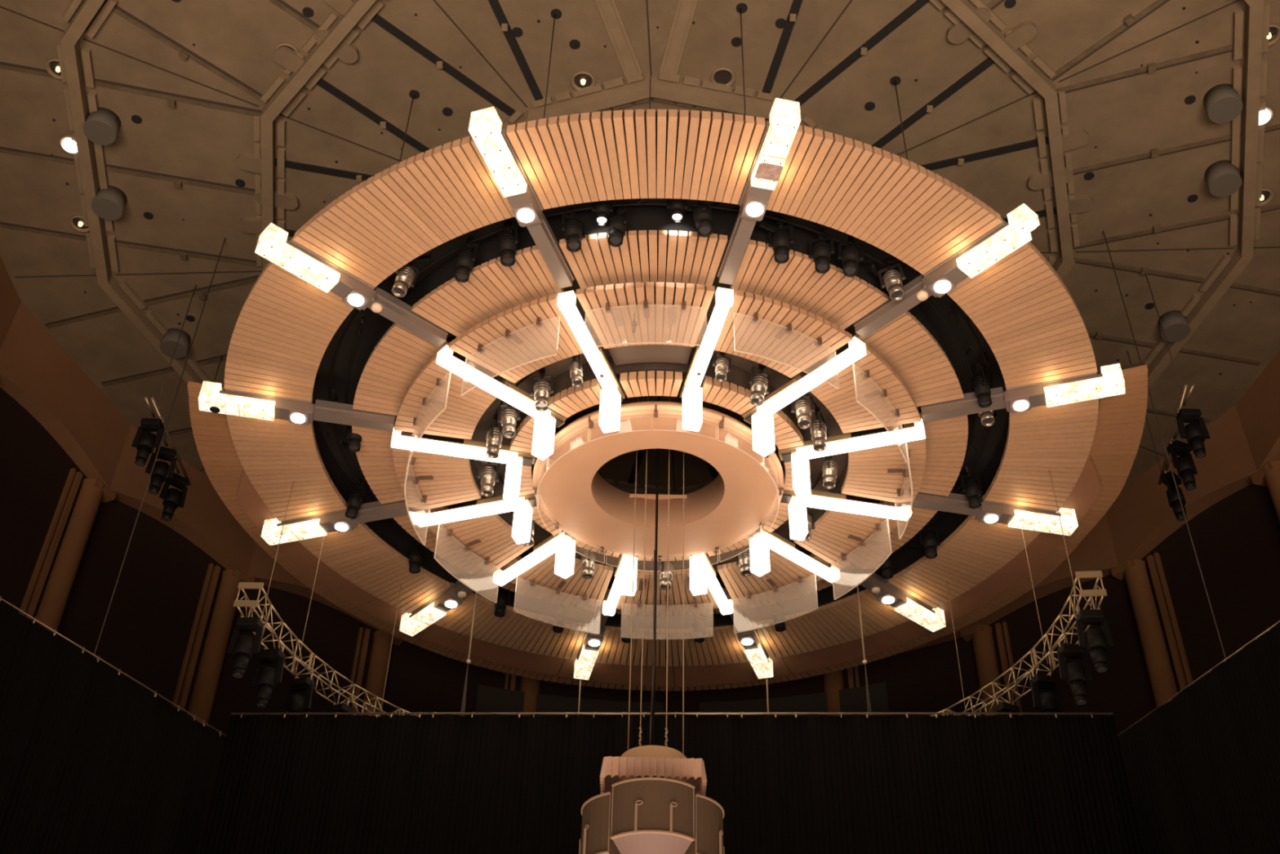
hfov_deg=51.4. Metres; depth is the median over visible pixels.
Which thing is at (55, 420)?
wall
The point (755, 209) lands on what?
recessed light
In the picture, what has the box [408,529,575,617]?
beam
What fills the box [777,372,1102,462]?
beam
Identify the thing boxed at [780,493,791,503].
vent
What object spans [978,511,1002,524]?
recessed light
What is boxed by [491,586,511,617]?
spotlight
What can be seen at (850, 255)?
spotlight
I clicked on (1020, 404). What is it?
recessed light
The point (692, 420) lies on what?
lamp
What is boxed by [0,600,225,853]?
drape
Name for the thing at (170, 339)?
speaker
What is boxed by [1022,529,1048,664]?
rope
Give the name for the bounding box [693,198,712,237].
spotlight
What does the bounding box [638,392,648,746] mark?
rope
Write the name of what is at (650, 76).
wire
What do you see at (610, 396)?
lamp
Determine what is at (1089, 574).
truss
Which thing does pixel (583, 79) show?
recessed light
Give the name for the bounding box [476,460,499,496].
spotlight
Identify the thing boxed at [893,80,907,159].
wire
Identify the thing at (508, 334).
panel
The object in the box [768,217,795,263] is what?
spotlight
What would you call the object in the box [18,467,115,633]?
wall column
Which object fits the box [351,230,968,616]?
ring
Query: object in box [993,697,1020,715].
light
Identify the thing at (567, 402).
ring
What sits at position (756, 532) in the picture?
vent
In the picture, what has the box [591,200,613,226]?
spotlight
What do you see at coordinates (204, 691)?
wall column
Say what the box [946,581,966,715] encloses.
rope
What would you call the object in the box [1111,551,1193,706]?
wall column
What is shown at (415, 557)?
spotlight
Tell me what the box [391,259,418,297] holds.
spotlight
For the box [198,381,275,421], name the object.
lamp
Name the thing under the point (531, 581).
panel
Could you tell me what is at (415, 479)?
panel
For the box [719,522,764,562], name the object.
panel
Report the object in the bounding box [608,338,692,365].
cover plate
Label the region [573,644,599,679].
lamp
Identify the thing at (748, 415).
vent
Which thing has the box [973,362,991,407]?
spotlight
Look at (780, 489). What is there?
panel
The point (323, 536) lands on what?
rope
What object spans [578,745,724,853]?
cluster
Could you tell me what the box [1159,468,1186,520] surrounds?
light
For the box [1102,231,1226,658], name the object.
wire
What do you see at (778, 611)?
spotlight
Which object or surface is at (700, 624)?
spotlight
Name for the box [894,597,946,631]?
lamp
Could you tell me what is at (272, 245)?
lamp
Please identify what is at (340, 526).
recessed light
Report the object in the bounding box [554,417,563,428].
vent
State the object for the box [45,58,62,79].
recessed light
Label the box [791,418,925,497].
lamp
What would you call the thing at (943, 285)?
recessed light
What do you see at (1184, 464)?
light
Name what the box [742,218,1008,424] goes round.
beam
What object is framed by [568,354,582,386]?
spotlight
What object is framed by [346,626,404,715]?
wall column
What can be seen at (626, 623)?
spotlight
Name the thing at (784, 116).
lamp
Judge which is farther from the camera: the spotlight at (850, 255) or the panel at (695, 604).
the panel at (695, 604)
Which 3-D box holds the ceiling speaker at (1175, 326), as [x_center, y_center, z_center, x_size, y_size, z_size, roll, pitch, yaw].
[10.639,-2.007,26.499,0.540,0.360,0.540,1,-39,1]
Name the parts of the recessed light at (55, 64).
bulb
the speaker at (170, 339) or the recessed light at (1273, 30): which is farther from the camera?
the speaker at (170, 339)
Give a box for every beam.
[218,388,535,466]
[276,493,539,533]
[286,236,566,428]
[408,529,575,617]
[501,128,625,402]
[576,553,633,661]
[680,120,772,399]
[692,551,768,661]
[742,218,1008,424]
[747,528,935,613]
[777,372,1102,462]
[780,489,1061,524]
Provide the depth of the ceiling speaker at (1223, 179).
23.41 m
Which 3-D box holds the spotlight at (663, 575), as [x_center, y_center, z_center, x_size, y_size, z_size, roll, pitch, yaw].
[0.495,2.652,24.834,0.266,0.791,0.337,6,-39,-5]
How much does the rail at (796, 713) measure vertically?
0.105 m
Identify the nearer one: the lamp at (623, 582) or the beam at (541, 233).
the beam at (541, 233)
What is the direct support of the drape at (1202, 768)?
hanging from the rail at (1277, 622)
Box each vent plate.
[612,308,624,326]
[638,577,645,590]
[667,307,677,324]
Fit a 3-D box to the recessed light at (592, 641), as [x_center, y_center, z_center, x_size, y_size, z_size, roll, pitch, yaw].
[-0.927,4.383,27.095,0.300,0.054,0.312,8,-39,-8]
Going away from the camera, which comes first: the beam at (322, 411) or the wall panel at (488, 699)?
the beam at (322, 411)
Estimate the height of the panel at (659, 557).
0.432 m
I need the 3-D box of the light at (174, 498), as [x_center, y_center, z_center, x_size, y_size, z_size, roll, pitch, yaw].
[-9.031,1.335,25.733,0.300,1.104,0.504,-30,-49,33]
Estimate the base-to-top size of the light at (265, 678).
1.104 m
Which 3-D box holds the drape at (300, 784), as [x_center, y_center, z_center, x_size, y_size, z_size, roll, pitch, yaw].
[0.280,8.597,17.559,13.824,10.464,0.106,-1,-39,3]
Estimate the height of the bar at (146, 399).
3.210 m
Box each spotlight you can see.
[344,425,361,452]
[345,478,365,519]
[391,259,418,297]
[408,538,422,573]
[453,235,479,282]
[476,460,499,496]
[485,413,502,458]
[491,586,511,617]
[497,218,519,266]
[497,403,520,438]
[522,520,534,546]
[529,366,554,411]
[552,603,567,632]
[560,207,585,252]
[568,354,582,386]
[581,549,595,578]
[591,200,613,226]
[607,206,629,247]
[621,608,634,642]
[659,556,673,590]
[666,193,688,222]
[692,610,707,642]
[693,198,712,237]
[711,351,731,382]
[735,544,751,576]
[748,363,770,405]
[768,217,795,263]
[771,601,785,631]
[791,395,815,428]
[803,506,814,541]
[808,229,835,273]
[810,407,826,451]
[822,454,837,488]
[837,234,863,276]
[877,257,906,301]
[879,553,893,578]
[919,521,940,559]
[960,466,982,508]
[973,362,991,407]
[977,410,995,426]
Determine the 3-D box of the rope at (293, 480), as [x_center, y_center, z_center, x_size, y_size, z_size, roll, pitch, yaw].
[-6.117,2.070,22.456,0.010,2.970,0.012,1,-39,1]
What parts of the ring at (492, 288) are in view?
slatted panel, slatted panel, slatted panel, slatted panel, slatted panel, slatted panel, slatted panel, slatted panel, slatted panel, slatted panel, slatted panel, slatted panel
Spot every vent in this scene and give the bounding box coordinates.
[522,456,532,466]
[528,497,539,506]
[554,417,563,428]
[745,413,753,423]
[747,529,758,537]
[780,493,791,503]
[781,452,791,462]
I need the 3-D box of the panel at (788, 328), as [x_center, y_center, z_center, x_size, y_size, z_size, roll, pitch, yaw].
[2.115,-1.113,19.402,1.756,0.804,0.348,19,-42,-20]
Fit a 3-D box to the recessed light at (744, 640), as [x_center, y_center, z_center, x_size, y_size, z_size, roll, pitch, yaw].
[2.167,4.330,26.923,0.300,0.054,0.312,-11,-40,15]
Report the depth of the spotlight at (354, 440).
22.27 m
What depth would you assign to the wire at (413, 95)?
22.13 m
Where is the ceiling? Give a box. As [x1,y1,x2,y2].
[0,0,1279,572]
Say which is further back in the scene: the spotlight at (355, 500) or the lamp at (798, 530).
the spotlight at (355, 500)
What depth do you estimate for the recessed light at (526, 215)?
18.07 m
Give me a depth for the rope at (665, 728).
20.56 m
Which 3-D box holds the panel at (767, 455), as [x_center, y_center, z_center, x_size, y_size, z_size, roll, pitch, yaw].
[2.186,0.779,21.680,0.118,0.432,1.012,-11,-40,15]
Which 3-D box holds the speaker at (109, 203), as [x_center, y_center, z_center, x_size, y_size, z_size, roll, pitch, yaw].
[-9.800,-4.137,24.566,0.540,0.360,0.540,1,-39,1]
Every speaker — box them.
[83,107,120,145]
[91,185,127,220]
[160,328,191,358]
[1157,310,1190,342]
[1203,84,1242,123]
[1204,160,1241,196]
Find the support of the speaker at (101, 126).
attached to the ceiling
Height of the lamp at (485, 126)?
0.380 m
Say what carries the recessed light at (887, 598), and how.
attached to the beam at (852, 571)
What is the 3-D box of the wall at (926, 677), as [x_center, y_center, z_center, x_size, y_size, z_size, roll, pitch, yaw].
[0.857,12.354,28.843,14.771,20.200,2.640,-1,-39,3]
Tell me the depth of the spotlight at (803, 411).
20.90 m
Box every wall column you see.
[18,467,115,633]
[171,563,255,725]
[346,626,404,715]
[504,672,540,715]
[822,665,859,715]
[960,621,1022,715]
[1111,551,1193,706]
[1250,460,1279,522]
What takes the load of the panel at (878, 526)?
hanging from the ring at (867, 476)
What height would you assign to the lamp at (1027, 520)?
0.380 m
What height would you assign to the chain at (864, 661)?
4.680 m
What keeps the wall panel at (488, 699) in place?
attached to the wall at (926, 677)
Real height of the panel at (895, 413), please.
0.804 m
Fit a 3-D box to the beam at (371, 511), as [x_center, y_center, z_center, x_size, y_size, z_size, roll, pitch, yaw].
[-4.195,1.529,23.760,5.280,0.588,0.348,-11,-40,15]
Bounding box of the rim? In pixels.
[187,361,1147,690]
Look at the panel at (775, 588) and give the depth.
24.93 m
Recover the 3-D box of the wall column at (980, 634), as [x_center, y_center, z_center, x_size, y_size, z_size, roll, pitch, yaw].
[8.270,12.100,26.860,1.105,18.430,0.547,-25,-46,29]
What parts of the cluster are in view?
edge trim, edge trim, edge trim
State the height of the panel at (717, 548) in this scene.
0.432 m
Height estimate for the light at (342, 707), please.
1.104 m
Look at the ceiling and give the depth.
22.99 m
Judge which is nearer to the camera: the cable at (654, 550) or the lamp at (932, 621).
the cable at (654, 550)
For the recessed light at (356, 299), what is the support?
attached to the beam at (394, 309)
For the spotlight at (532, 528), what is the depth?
23.62 m
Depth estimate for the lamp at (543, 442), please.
20.66 m
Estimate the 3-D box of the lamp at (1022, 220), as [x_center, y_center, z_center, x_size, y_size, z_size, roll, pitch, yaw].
[4.973,-2.579,18.511,0.324,0.380,1.188,30,-47,-31]
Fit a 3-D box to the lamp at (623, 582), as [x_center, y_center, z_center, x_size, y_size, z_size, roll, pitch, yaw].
[-0.401,3.170,24.803,0.264,0.948,2.154,8,-39,-8]
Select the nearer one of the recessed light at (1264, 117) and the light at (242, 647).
the light at (242, 647)
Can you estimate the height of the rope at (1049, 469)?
2.970 m
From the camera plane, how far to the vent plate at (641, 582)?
25.14 m
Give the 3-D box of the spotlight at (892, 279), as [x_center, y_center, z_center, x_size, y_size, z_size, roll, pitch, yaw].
[3.682,-2.178,19.400,0.335,0.792,0.270,8,-39,-8]
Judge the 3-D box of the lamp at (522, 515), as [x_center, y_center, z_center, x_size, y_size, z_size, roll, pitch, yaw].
[-2.921,1.708,23.076,2.154,0.948,0.264,-11,-40,15]
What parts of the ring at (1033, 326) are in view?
slatted panel, slatted panel, slatted panel, slatted panel, slatted panel, slatted panel, slatted panel, slatted panel, slatted panel, slatted panel, slatted panel, slatted panel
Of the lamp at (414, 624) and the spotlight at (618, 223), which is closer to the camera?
the spotlight at (618, 223)
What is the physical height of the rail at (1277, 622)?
0.105 m
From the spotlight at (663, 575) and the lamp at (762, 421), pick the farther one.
the spotlight at (663, 575)
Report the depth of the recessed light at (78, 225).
25.19 m
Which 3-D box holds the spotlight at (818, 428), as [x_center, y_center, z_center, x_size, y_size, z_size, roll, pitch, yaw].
[2.882,0.022,21.489,0.260,0.787,0.350,-16,-42,21]
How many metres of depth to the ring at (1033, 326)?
19.61 m
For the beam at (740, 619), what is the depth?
26.64 m
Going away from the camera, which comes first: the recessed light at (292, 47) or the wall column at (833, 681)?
the recessed light at (292, 47)
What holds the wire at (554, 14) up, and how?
hanging from the ceiling
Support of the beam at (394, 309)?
hanging from the wire at (413, 95)
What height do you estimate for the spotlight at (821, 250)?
0.786 m
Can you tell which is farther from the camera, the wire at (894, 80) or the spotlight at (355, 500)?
the spotlight at (355, 500)
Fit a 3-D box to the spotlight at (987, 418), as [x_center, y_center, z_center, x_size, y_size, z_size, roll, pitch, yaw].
[5.585,-0.358,21.592,0.269,0.792,0.336,25,-44,-26]
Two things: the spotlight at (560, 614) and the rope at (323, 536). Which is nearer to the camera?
the rope at (323, 536)
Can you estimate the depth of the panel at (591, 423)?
20.71 m
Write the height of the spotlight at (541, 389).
0.790 m
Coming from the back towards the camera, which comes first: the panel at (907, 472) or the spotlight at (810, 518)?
the spotlight at (810, 518)
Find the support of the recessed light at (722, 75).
in the ceiling
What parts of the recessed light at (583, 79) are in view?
bulb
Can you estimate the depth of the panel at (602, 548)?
23.36 m
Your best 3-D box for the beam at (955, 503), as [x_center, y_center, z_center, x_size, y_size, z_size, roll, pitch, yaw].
[4.947,1.375,23.251,5.280,0.588,0.348,8,-39,-8]
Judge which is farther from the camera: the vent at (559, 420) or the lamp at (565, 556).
the lamp at (565, 556)
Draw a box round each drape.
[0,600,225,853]
[198,715,1143,853]
[1118,622,1279,853]
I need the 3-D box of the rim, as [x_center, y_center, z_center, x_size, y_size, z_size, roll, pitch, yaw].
[0.528,2.515,25.464,16.178,0.258,10.613,-1,-39,3]
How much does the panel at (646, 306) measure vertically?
0.804 m
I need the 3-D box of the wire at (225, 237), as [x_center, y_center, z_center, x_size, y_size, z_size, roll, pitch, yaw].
[-8.028,-0.109,22.616,0.017,9.000,0.019,1,-39,1]
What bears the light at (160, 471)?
hanging from the bar at (146, 399)
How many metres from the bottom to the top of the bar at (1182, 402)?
3.210 m
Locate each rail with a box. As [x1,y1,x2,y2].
[0,595,226,736]
[231,711,1112,717]
[1117,620,1279,736]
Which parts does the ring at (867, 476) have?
slatted panel, slatted panel, slatted panel, slatted panel, slatted panel, slatted panel, slatted panel, slatted panel, slatted panel, slatted panel, slatted panel, slatted panel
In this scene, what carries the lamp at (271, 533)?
attached to the beam at (371, 511)
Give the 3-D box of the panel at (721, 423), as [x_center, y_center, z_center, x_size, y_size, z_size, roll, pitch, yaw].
[1.624,0.229,21.017,1.012,0.432,0.118,30,-47,-31]
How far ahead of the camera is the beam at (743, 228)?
18.47 m
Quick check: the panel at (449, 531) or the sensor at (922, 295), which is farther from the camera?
the panel at (449, 531)
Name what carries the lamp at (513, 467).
attached to the beam at (322, 411)
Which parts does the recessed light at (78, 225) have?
bulb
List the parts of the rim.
plain panel, plain panel, plain panel, plain panel, plain panel, plain panel, plain panel, plain panel, plain panel, plain panel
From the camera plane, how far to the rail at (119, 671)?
20.01 m
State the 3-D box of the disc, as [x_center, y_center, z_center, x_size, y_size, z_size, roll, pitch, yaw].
[0.307,0.796,22.460,4.200,0.642,4.200,1,-39,1]
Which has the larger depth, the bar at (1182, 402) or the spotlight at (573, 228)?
the bar at (1182, 402)
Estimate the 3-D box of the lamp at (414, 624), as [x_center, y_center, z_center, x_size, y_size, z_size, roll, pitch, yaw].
[-4.348,3.781,26.724,0.326,0.380,1.188,30,-47,-31]
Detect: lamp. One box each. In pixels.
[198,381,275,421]
[254,222,340,293]
[261,518,327,545]
[391,427,522,501]
[399,601,446,635]
[414,497,533,544]
[435,345,555,460]
[468,106,526,197]
[492,533,575,586]
[556,290,621,433]
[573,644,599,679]
[602,555,637,615]
[682,287,733,431]
[689,552,733,614]
[744,644,773,678]
[749,529,839,582]
[751,97,800,190]
[751,336,866,457]
[788,494,911,540]
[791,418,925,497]
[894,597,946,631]
[955,203,1039,278]
[1007,507,1078,535]
[1043,363,1125,407]
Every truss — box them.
[233,582,417,715]
[930,570,1106,715]
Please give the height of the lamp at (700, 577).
0.948 m
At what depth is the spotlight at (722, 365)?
20.09 m
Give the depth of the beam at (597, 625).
26.81 m
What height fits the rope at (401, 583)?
2.970 m
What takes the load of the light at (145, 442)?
hanging from the bar at (146, 399)
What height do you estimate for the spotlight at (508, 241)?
0.790 m
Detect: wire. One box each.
[93,237,226,654]
[398,94,413,164]
[543,13,555,118]
[648,75,650,109]
[739,8,746,117]
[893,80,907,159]
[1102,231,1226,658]
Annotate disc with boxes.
[532,401,783,557]
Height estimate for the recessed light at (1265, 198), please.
0.108 m
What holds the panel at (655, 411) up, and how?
attached to the disc
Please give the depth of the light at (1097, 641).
20.08 m
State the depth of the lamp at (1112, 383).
20.69 m
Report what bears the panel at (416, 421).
hanging from the ring at (867, 476)
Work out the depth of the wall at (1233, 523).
28.93 m
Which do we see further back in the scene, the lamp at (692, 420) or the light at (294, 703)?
the light at (294, 703)
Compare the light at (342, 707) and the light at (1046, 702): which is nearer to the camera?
the light at (1046, 702)
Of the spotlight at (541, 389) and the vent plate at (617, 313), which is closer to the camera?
the vent plate at (617, 313)
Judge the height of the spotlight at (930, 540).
0.790 m
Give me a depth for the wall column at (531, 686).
34.00 m
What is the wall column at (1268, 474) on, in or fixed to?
on the floor
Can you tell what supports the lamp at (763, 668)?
attached to the beam at (740, 619)
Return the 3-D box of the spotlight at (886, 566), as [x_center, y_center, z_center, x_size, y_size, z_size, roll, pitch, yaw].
[4.648,2.483,25.149,0.266,0.788,0.330,-28,-47,31]
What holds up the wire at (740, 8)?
hanging from the ceiling
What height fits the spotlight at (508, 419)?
0.791 m
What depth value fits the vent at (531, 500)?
22.93 m
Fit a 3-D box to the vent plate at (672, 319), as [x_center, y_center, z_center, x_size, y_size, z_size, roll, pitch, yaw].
[0.476,-1.619,19.453,0.120,0.024,0.342,3,-39,-1]
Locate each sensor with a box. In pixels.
[370,302,382,312]
[457,591,466,597]
[871,586,880,593]
[916,290,928,301]
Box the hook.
[631,312,637,333]
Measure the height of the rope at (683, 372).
8.280 m
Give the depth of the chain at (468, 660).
24.90 m
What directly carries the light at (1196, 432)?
hanging from the bar at (1182, 402)
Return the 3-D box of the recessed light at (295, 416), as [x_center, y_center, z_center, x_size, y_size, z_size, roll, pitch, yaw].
[-5.549,-0.149,21.634,0.312,0.054,0.300,8,-39,-8]
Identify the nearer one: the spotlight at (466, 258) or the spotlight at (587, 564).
the spotlight at (466, 258)
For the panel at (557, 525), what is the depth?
22.78 m
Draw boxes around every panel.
[404,456,433,545]
[405,371,451,470]
[434,524,500,603]
[460,315,559,395]
[473,684,663,715]
[513,576,601,634]
[533,457,547,506]
[537,494,560,540]
[546,427,589,470]
[560,528,604,563]
[582,299,706,349]
[588,415,651,441]
[605,550,662,571]
[620,594,713,639]
[653,404,716,439]
[663,546,719,571]
[699,681,891,715]
[717,415,764,466]
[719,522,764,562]
[733,312,839,389]
[733,573,817,633]
[760,487,783,537]
[763,454,779,503]
[831,518,892,599]
[852,363,906,462]
[887,441,912,539]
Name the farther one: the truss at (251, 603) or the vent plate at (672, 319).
the truss at (251, 603)
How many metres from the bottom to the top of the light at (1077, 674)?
1.104 m
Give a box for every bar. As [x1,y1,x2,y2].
[144,284,222,485]
[1127,273,1195,484]
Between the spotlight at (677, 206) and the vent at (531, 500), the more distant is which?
the vent at (531, 500)
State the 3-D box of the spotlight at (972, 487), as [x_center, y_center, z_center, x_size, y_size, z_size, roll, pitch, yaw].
[5.820,1.047,23.328,0.258,0.790,0.348,-30,-49,33]
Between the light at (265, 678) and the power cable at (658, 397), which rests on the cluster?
the power cable at (658, 397)
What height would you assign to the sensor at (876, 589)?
0.060 m
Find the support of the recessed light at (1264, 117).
in the ceiling
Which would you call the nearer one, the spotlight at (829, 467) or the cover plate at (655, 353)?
the cover plate at (655, 353)
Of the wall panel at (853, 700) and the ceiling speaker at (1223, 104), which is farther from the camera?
the wall panel at (853, 700)
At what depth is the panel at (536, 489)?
21.84 m
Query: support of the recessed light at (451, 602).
attached to the beam at (474, 580)
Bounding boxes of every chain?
[459,588,477,715]
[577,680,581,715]
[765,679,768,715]
[856,582,871,715]
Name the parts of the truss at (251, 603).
plate, plate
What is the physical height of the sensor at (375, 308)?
0.060 m
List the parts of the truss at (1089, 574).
plate, plate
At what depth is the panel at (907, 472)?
22.00 m
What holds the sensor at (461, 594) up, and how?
attached to the beam at (474, 580)
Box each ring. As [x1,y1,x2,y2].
[224,109,1098,666]
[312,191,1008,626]
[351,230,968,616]
[392,282,926,611]
[509,370,810,560]
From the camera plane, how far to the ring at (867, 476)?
21.10 m
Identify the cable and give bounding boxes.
[648,550,655,745]
[651,395,659,745]
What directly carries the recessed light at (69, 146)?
in the ceiling
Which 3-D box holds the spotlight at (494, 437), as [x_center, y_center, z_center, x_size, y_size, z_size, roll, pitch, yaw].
[-2.381,0.138,21.815,0.260,0.791,0.352,16,-41,-17]
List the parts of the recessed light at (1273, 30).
bulb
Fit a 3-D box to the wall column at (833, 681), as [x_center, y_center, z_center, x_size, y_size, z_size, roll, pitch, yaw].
[4.810,13.258,28.417,1.143,18.430,0.567,1,-39,1]
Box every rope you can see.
[262,480,293,613]
[296,536,324,667]
[379,582,401,715]
[627,396,639,750]
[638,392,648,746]
[664,370,670,746]
[682,372,684,754]
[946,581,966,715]
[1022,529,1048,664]
[1048,469,1079,609]
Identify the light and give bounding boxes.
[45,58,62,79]
[58,134,77,154]
[69,215,89,232]
[131,416,164,466]
[144,446,177,494]
[159,472,189,521]
[226,614,263,677]
[251,644,285,707]
[274,43,298,53]
[283,671,315,715]
[288,409,309,425]
[326,697,352,715]
[330,519,354,532]
[342,288,371,310]
[440,596,462,608]
[511,203,540,226]
[570,71,595,90]
[586,635,603,647]
[711,67,734,86]
[737,635,755,645]
[740,198,768,220]
[876,591,898,605]
[926,275,956,297]
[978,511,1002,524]
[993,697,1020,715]
[1008,395,1031,413]
[1029,669,1062,715]
[1057,640,1093,704]
[1075,605,1114,672]
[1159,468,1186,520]
[1166,437,1197,490]
[1176,406,1210,458]
[1255,188,1273,206]
[1258,106,1273,124]
[1266,24,1279,46]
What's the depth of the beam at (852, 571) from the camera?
25.36 m
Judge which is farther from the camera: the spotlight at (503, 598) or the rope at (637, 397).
the spotlight at (503, 598)
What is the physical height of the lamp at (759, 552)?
0.948 m
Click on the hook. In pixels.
(634, 323)
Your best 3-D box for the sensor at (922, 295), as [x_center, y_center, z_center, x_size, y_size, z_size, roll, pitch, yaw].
[4.085,-1.884,19.219,0.168,0.060,0.168,1,-39,1]
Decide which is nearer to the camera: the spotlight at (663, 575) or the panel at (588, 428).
the panel at (588, 428)
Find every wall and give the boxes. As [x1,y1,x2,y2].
[0,255,380,853]
[382,625,983,715]
[967,349,1279,737]
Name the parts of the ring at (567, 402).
slatted panel, slatted panel, slatted panel, slatted panel, slatted panel, slatted panel, slatted panel, slatted panel, slatted panel, slatted panel, slatted panel, slatted panel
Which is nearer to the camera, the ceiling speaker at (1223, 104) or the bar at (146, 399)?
the ceiling speaker at (1223, 104)

